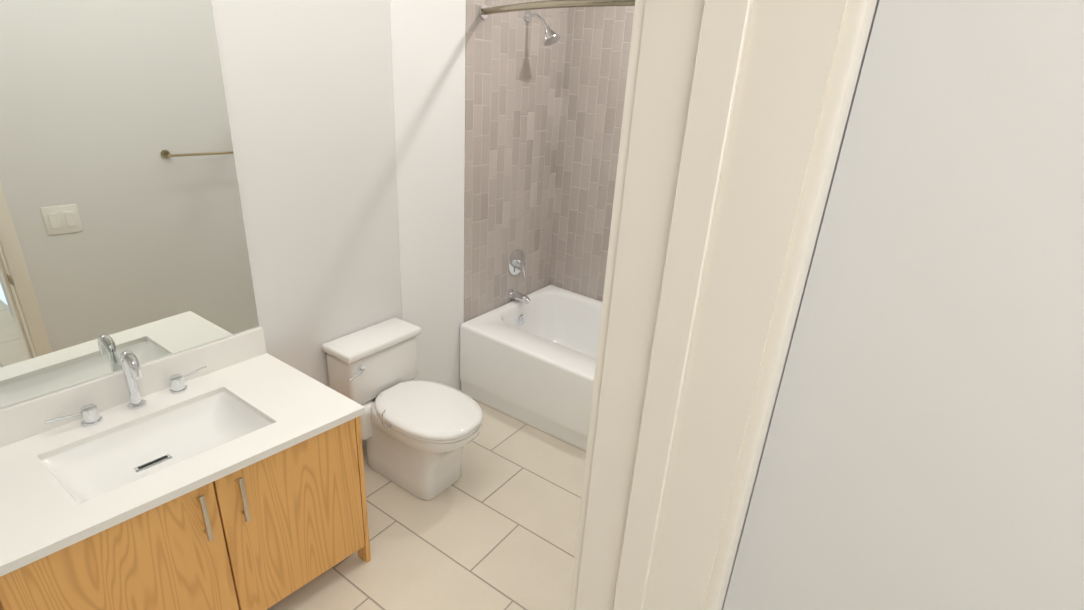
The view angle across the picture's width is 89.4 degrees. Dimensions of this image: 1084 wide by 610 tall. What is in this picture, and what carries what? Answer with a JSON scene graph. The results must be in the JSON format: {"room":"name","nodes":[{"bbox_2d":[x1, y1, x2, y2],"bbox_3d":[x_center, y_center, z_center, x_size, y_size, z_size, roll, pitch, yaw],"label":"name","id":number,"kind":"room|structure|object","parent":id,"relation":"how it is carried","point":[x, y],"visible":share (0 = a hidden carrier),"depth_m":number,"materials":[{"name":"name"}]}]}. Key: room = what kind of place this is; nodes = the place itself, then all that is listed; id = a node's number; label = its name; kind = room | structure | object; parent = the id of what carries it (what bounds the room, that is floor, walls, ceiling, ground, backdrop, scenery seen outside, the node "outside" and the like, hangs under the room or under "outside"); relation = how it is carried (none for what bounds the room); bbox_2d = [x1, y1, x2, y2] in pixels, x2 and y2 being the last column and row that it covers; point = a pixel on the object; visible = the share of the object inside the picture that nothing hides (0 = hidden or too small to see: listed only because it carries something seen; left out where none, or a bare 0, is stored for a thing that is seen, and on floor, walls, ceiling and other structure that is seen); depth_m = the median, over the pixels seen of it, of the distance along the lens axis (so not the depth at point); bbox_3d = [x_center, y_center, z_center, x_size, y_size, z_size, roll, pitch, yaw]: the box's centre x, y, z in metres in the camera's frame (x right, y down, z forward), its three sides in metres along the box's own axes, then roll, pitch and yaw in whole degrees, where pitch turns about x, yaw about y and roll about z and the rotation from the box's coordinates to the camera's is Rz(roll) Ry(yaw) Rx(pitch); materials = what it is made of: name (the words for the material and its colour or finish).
{"room":"bathroom","nodes":[
{"label":"bathroom","id":0,"kind":"room"},
{"bbox_2d":[211,0,465,445],"bbox_3d":[-1.267,-0.434,1.846,0.154,2.850,4.890,18,26,31],"label":"wall","id":1,"kind":"structure","parent":0,"point":[308,87],"depth_m":2.35,"materials":[{"name":"white paint"}]},
{"bbox_2d":[0,0,258,408],"bbox_3d":[-1.517,-0.354,1.340,0.006,1.400,1.499,18,26,31],"label":"mirror","id":2,"kind":"object","parent":1,"relation":"attached to","point":[122,228],"visible":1,"depth_m":1.67,"materials":[{"name":"clear glass"}]},
{"bbox_2d":[0,327,265,446],"bbox_3d":[-1.554,0.348,1.624,0.021,0.112,1.508,18,26,31],"label":"backsplash","id":3,"kind":"structure","parent":1,"relation":"attached to","point":[20,420],"depth_m":1.81,"materials":[{"name":"white stone"}]},
{"bbox_2d":[464,0,568,321],"bbox_3d":[-0.134,-1.104,3.152,0.008,2.458,0.905,18,26,31],"label":"wall tile","id":4,"kind":"structure","parent":1,"relation":"attached to","point":[514,73],"depth_m":3.19,"materials":[{"name":"grey tile"}]},
{"bbox_2d":[508,249,525,276],"bbox_3d":[-0.139,-0.262,3.500,0.067,0.176,0.170,18,26,31],"label":"shower valve","id":5,"kind":"object","parent":4,"relation":"attached to","point":[516,263],"visible":1,"depth_m":3.49,"materials":[{"name":"silver metal"}]},
{"bbox_2d":[509,289,530,304],"bbox_3d":[-0.137,-0.050,3.535,0.145,0.070,0.066,18,26,31],"label":"tub spout","id":6,"kind":"object","parent":4,"relation":"attached to","point":[519,296],"visible":1,"depth_m":3.52,"materials":[{"name":"silver metal"}]},
{"bbox_2d":[524,10,559,45],"bbox_3d":[0.003,-1.495,2.953,0.215,0.177,0.094,18,26,31],"label":"shower head","id":7,"kind":"object","parent":4,"relation":"attached to","point":[551,36],"visible":0.98,"depth_m":2.94},
{"bbox_2d":[479,0,634,18],"bbox_3d":[0.311,-1.225,2.248,1.598,0.064,0.276,18,26,31],"label":"curtain rod","id":8,"kind":"object","parent":4,"relation":"attached to","point":[485,11],"visible":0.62,"depth_m":2.30,"materials":[{"name":"silver metal"}]},
{"bbox_2d":[267,390,585,609],"bbox_3d":[0.756,1.565,1.118,5.353,0.060,5.090,18,26,31],"label":"floor","id":9,"kind":"structure","parent":0,"point":[494,526],"depth_m":2.31,"materials":[{"name":"tile"}]},
{"bbox_2d":[0,415,370,609],"bbox_3d":[-1.336,0.819,1.629,0.618,0.686,1.486,18,26,31],"label":"bathroom vanity","id":10,"kind":"object","parent":9,"relation":"on","point":[232,477],"depth_m":1.67,"materials":[{"name":"brown wood"}]},
{"bbox_2d":[0,351,364,574],"bbox_3d":[-1.308,0.492,1.493,0.634,0.026,1.508,18,26,31],"label":"countertop","id":11,"kind":"structure","parent":10,"relation":"on","point":[38,514],"depth_m":1.61,"materials":[{"name":"white stone"}]},
{"bbox_2d":[45,350,206,425],"bbox_3d":[-1.324,0.244,1.779,0.111,0.214,0.463,18,26,31],"label":"faucet","id":12,"kind":"object","parent":11,"relation":"on","point":[131,370],"visible":0.96,"depth_m":1.76,"materials":[{"name":"silver metal"}]},
{"bbox_2d":[44,391,263,502],"bbox_3d":[-1.167,0.464,1.709,0.352,0.092,0.520,18,26,31],"label":"sink","id":13,"kind":"object","parent":11,"relation":"in","point":[95,467],"depth_m":1.76,"materials":[{"name":"white ceramic"}]},
{"bbox_2d":[322,317,482,499],"bbox_3d":[-0.600,0.514,2.540,0.712,0.655,0.444,18,26,31],"label":"toilet","id":14,"kind":"object","parent":9,"relation":"on","point":[417,435],"visible":0.85,"depth_m":2.48,"materials":[{"name":"white ceramic"}]},
{"bbox_2d":[460,285,601,448],"bbox_3d":[0.422,0.400,3.240,1.593,0.461,0.940,18,26,31],"label":"bathtub","id":15,"kind":"object","parent":9,"relation":"on","point":[533,361],"visible":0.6,"depth_m":3.12,"materials":[{"name":"white ceramic"}]},
{"bbox_2d":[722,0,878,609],"bbox_3d":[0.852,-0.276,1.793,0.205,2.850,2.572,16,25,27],"label":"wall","id":16,"kind":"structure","parent":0,"point":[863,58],"depth_m":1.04,"materials":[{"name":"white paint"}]},
{"bbox_2d":[569,0,876,609],"bbox_3d":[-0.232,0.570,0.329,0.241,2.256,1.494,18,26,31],"label":"door frame","id":17,"kind":"structure","parent":16,"relation":"attached to","point":[729,101],"depth_m":0.67,"materials":[{"name":"white paint"}]},
{"bbox_2d":[723,0,1083,609],"bbox_3d":[1.672,0.449,0.140,3.035,2.850,0.150,18,26,31],"label":"wall","id":18,"kind":"structure","parent":0,"point":[924,448],"depth_m":0.74,"materials":[{"name":"white paint"}]},
{"bbox_3d":[1.115,-0.761,3.029,2.353,2.850,0.150,18,26,31],"label":"wall","id":19,"kind":"structure","parent":0,"visible":0},
{"bbox_2d":[550,6,634,300],"bbox_3d":[0.773,-1.019,3.088,1.583,2.458,0.008,18,26,31],"label":"wall tile","id":20,"kind":"structure","parent":19,"relation":"attached to","point":[598,43],"depth_m":3.44,"materials":[{"name":"grey tile"}]}
]}

